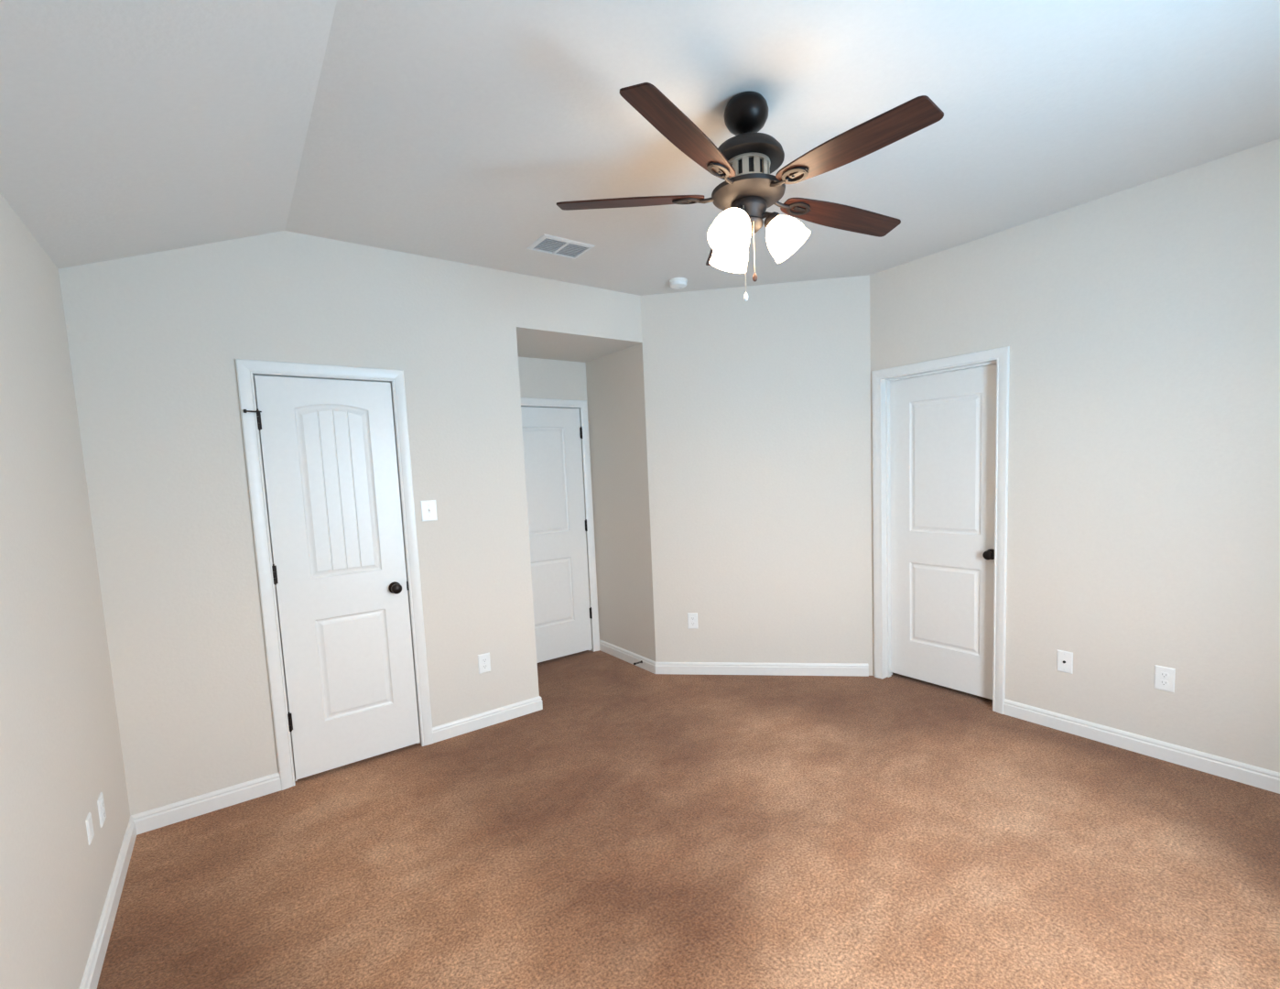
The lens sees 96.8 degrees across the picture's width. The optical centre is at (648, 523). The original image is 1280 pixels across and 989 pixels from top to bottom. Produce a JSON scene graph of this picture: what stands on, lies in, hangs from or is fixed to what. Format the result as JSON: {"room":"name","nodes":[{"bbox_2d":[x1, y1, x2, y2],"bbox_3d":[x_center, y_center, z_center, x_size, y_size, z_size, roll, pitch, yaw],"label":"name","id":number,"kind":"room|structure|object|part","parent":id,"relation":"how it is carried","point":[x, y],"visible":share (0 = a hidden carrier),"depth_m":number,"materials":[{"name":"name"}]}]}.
{"room":"empty bedroom","nodes":[
{"label":"empty bedroom","id":0,"kind":"room"},
{"bbox_2d":[0,193,130,988],"bbox_3d":[-1.244,0.183,0.826,0.115,2.600,4.080,-6,6,-36],"label":"wall","id":1,"kind":"structure","parent":0,"point":[60,748],"depth_m":1.71,"materials":[{"name":"paint"}]},
{"bbox_2d":[85,812,94,845],"bbox_3d":[-1.865,1.018,1.897,0.007,0.085,0.060,-6,6,-36],"label":"blank plate","id":2,"kind":"object","parent":1,"relation":"attached to","point":[89,820],"visible":1,"depth_m":1.88,"materials":[{"name":"white plastic"}]},
{"bbox_2d":[97,791,106,827],"bbox_3d":[-1.982,1.038,2.061,0.008,0.100,0.074,-6,6,-36],"label":"wall outlet","id":3,"kind":"object","parent":1,"relation":"attached to","point":[100,802],"visible":1,"depth_m":2.04,"materials":[{"name":"white plastic"}]},
{"bbox_2d":[79,815,136,988],"bbox_3d":[-1.138,1.427,0.977,0.014,0.089,3.850,-6,6,-36],"label":"baseboard","id":4,"kind":"structure","parent":1,"relation":"attached to","point":[93,967],"depth_m":1.97,"materials":[{"name":"white wood"}]},
{"bbox_2d":[58,230,642,815],"bbox_3d":[-1.188,-0.115,3.323,2.977,2.740,0.115,-6,6,-36],"label":"wall","id":5,"kind":"structure","parent":0,"point":[156,340],"depth_m":2.71,"materials":[{"name":"paint"}]},
{"bbox_2d":[130,771,281,835],"bbox_3d":[-2.063,1.313,2.675,0.556,0.089,0.014,-6,6,-36],"label":"baseboard","id":6,"kind":"structure","parent":5,"relation":"attached to","point":[157,818],"depth_m":2.66,"materials":[{"name":"white wood"}]},
{"bbox_2d":[235,358,433,790],"bbox_3d":[-1.607,0.249,2.993,0.743,2.111,0.179,-6,6,-36],"label":"door","id":7,"kind":"structure","parent":5,"relation":"in","point":[327,449],"depth_m":2.95,"materials":[{"name":"white wood"}]},
{"bbox_3d":[-1.378,0.356,3.099,0.064,0.064,0.066,-6,6,-36],"label":"knob","id":8,"kind":"part","parent":7,"relation":"part of","materials":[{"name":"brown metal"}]},
{"bbox_2d":[420,499,437,521],"bbox_3d":[-1.238,-0.070,3.205,0.086,0.117,0.018,-6,6,-36],"label":"light switch","id":9,"kind":"object","parent":5,"relation":"attached to","point":[428,507],"visible":1,"depth_m":3.21,"materials":[{"name":"white plastic"}]},
{"bbox_2d":[477,651,490,673],"bbox_3d":[-0.996,0.850,3.445,0.074,0.117,0.008,-6,6,-36],"label":"wall outlet","id":10,"kind":"object","parent":5,"relation":"attached to","point":[483,659],"visible":1,"depth_m":3.44,"materials":[{"name":"white plastic"}]},
{"bbox_2d":[432,695,542,743],"bbox_3d":[-0.971,1.194,3.480,0.693,0.089,0.014,-6,6,-36],"label":"baseboard","id":11,"kind":"structure","parent":5,"relation":"attached to","point":[455,728],"depth_m":3.46,"materials":[{"name":"white wood"}]},
{"bbox_2d":[518,356,599,635],"bbox_3d":[-0.885,-0.077,4.545,0.954,2.418,0.115,-6,6,-36],"label":"wall","id":12,"kind":"structure","parent":0,"point":[538,378],"depth_m":4.51,"materials":[{"name":"paint"}]},
{"bbox_2d":[520,397,599,662],"bbox_3d":[-0.862,0.078,4.531,0.937,2.111,0.179,-6,6,-36],"label":"door","id":13,"kind":"structure","parent":12,"relation":"in","point":[556,441],"depth_m":4.61,"materials":[{"name":"white wood"}]},
{"bbox_2d":[516,332,631,362],"bbox_3d":[-0.720,-1.315,4.170,1.194,0.100,0.797,-6,6,-36],"label":"ceiling","id":14,"kind":"structure","parent":0,"point":[529,345],"depth_m":4.12,"materials":[{"name":"paint"}]},
{"bbox_2d":[585,342,656,661],"bbox_3d":[-0.182,-0.104,4.512,0.140,2.418,1.002,-6,6,-36],"label":"wall","id":15,"kind":"structure","parent":0,"point":[615,385],"depth_m":4.42,"materials":[{"name":"paint"}]},
{"bbox_2d":[599,639,655,673],"bbox_3d":[-0.185,1.062,4.559,0.014,0.089,0.803,-6,6,-36],"label":"baseboard","id":16,"kind":"structure","parent":15,"relation":"attached to","point":[649,665],"depth_m":4.53,"materials":[{"name":"white wood"}]},
{"bbox_2d":[0,0,1279,295],"bbox_3d":[0.388,-1.316,1.930,4.370,0.515,4.115,-6,6,-36],"label":"ceiling","id":17,"kind":"structure","parent":0,"point":[450,130],"depth_m":1.89,"materials":[{"name":"paint"}]},
{"bbox_2d":[527,233,594,259],"bbox_3d":[-0.478,-1.496,3.087,0.300,0.010,0.216,-6,6,-36],"label":"ceiling vent","id":18,"kind":"object","parent":17,"relation":"in","point":[547,244],"visible":1,"depth_m":3.08,"materials":[{"name":"white metal"}]},
{"bbox_2d":[669,277,687,289],"bbox_3d":[0.194,-1.563,3.714,0.120,0.048,0.120,-6,6,-36],"label":"smoke detector","id":19,"kind":"object","parent":17,"relation":"attached to","point":[677,283],"visible":1,"depth_m":3.67,"materials":[{"name":"white plastic"}]},
{"bbox_2d":[556,82,943,301],"bbox_3d":[0.376,-1.097,1.931,1.302,0.670,1.241,-6,6,-36],"label":"ceiling fan","id":20,"kind":"object","parent":17,"relation":"hanging from","point":[746,160],"visible":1,"depth_m":1.88,"materials":[{"name":"brown wood"}]},
{"bbox_3d":[-0.064,-1.132,2.005,0.518,0.007,0.116,0,17,6],"label":"blade","id":21,"kind":"part","parent":20,"relation":"part of","materials":[{"name":"brown wood"}]},
{"bbox_3d":[0.109,-1.103,1.625,0.116,0.006,0.518,16,12,33],"label":"blade","id":22,"kind":"part","parent":20,"relation":"part of","materials":[{"name":"brown wood"}]},
{"bbox_3d":[0.324,-1.173,2.366,0.116,0.006,0.518,-15,7,-1],"label":"blade","id":23,"kind":"part","parent":20,"relation":"part of","materials":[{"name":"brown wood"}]},
{"bbox_3d":[0.302,-0.987,2.097,0.141,0.151,0.149,-6,6,-36],"label":"lamp shade","id":24,"kind":"part","parent":20,"relation":"part of","materials":[{"name":"white glass"}]},
{"bbox_3d":[0.272,-0.965,1.867,0.148,0.151,0.142,-6,6,-36],"label":"lamp shade","id":25,"kind":"part","parent":20,"relation":"part of","materials":[{"name":"white glass"}]},
{"bbox_3d":[0.284,-0.990,1.885,0.062,0.071,0.047,-6,6,-36],"label":"bulb","id":26,"kind":"part","parent":20,"relation":"part of","materials":[{"name":"white glass"}]},
{"bbox_3d":[0.303,-1.033,1.907,0.073,0.059,0.063,-6,6,-36],"label":"lamp arm","id":27,"kind":"part","parent":20,"relation":"part of","materials":[{"name":"brown metal"}]},
{"bbox_3d":[0.325,-0.929,1.926,0.003,0.292,0.003,-6,6,-36],"label":"pull chain","id":28,"kind":"part","parent":20,"relation":"part of","materials":[{"name":"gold metal"}]},
{"bbox_3d":[0.357,-0.964,1.931,0.003,0.227,0.003,-6,6,-36],"label":"pull chain","id":29,"kind":"part","parent":20,"relation":"part of","materials":[{"name":"gold metal"}]},
{"bbox_3d":[0.424,-1.043,1.956,0.067,0.059,0.067,-6,6,-36],"label":"lamp arm","id":30,"kind":"part","parent":20,"relation":"part of","materials":[{"name":"brown metal"}]},
{"bbox_3d":[0.484,-0.982,1.953,0.146,0.151,0.146,-6,6,-36],"label":"lamp shade","id":31,"kind":"part","parent":20,"relation":"part of","materials":[{"name":"white glass"}]},
{"bbox_3d":[0.718,-1.144,2.123,0.518,0.006,0.116,-2,-7,-24],"label":"blade","id":32,"kind":"part","parent":20,"relation":"part of","materials":[{"name":"brown wood"}]},
{"bbox_3d":[0.570,-1.073,1.624,0.116,0.006,0.518,9,3,-35],"label":"blade","id":33,"kind":"part","parent":20,"relation":"part of","materials":[{"name":"brown wood"}]},
{"bbox_2d":[97,650,1279,988],"bbox_3d":[0.318,1.282,3.047,5.220,0.120,5.847,-6,6,-36],"label":"floor","id":34,"kind":"structure","parent":0,"point":[639,828],"depth_m":2.21,"materials":[{"name":"brown carpet"}]},
{"bbox_2d":[640,274,872,675],"bbox_3d":[0.796,-0.267,4.055,1.624,2.740,0.152,-2,5,11],"label":"wall","id":35,"kind":"structure","parent":0,"point":[758,407],"depth_m":4.00,"materials":[{"name":"paint"}]},
{"bbox_2d":[687,612,698,629],"bbox_3d":[0.323,0.717,4.167,0.074,0.117,0.008,-2,5,8],"label":"wall outlet","id":36,"kind":"object","parent":35,"relation":"attached to","point":[692,617],"visible":1,"depth_m":4.17,"materials":[{"name":"white plastic"}]},
{"bbox_2d":[655,661,868,676],"bbox_3d":[0.801,1.059,4.127,1.520,0.089,0.014,-2,5,9],"label":"baseboard","id":37,"kind":"structure","parent":35,"relation":"attached to","point":[862,669],"depth_m":4.12,"materials":[{"name":"white wood"}]},
{"bbox_2d":[869,138,1279,772],"bbox_3d":[2.423,-0.222,2.787,0.115,2.740,2.892,-6,6,-36],"label":"wall","id":38,"kind":"structure","parent":0,"point":[1140,324],"depth_m":2.75,"materials":[{"name":"paint"}]},
{"bbox_2d":[871,346,1009,714],"bbox_3d":[1.840,0.045,3.608,0.137,2.111,0.832,-6,6,-36],"label":"door","id":39,"kind":"structure","parent":38,"relation":"in","point":[940,427],"depth_m":3.61,"materials":[{"name":"white wood"}]},
{"bbox_3d":[2.023,0.189,3.377,0.066,0.064,0.064,-6,6,-36],"label":"knob","id":40,"kind":"part","parent":39,"relation":"part of","materials":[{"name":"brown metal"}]},
{"bbox_2d":[1056,649,1073,673],"bbox_3d":[2.243,0.749,3.066,0.016,0.117,0.072,-6,6,-36],"label":"cable jack","id":41,"kind":"object","parent":38,"relation":"attached to","point":[1064,659],"visible":1,"depth_m":3.07,"materials":[{"name":"white plastic"}]},
{"bbox_2d":[1003,698,1279,793],"bbox_3d":[2.652,1.120,2.567,0.014,0.089,1.911,-6,6,-36],"label":"baseboard","id":42,"kind":"structure","parent":38,"relation":"attached to","point":[1260,777],"depth_m":2.79,"materials":[{"name":"white wood"}]},
{"bbox_2d":[1153,664,1175,692],"bbox_3d":[2.487,0.751,2.741,0.008,0.117,0.074,-6,6,-36],"label":"wall outlet","id":43,"kind":"object","parent":38,"relation":"attached to","point":[1164,676],"visible":1,"depth_m":2.74,"materials":[{"name":"white plastic"}]},
{"bbox_2d":[1159,679,1169,685],"bbox_3d":[2.486,0.771,2.741,0.003,0.027,0.034,-6,6,-36],"label":"socket","id":44,"kind":"object","parent":43,"relation":"attached to","point":[1162,682],"depth_m":2.74,"materials":[{"name":"white plastic"}]},
{"bbox_2d":[1160,672,1169,678],"bbox_3d":[2.485,0.732,2.737,0.003,0.027,0.034,-6,6,-36],"label":"socket","id":45,"kind":"object","parent":43,"relation":"attached to","point":[1163,675],"depth_m":2.74,"materials":[{"name":"white plastic"}]}
]}

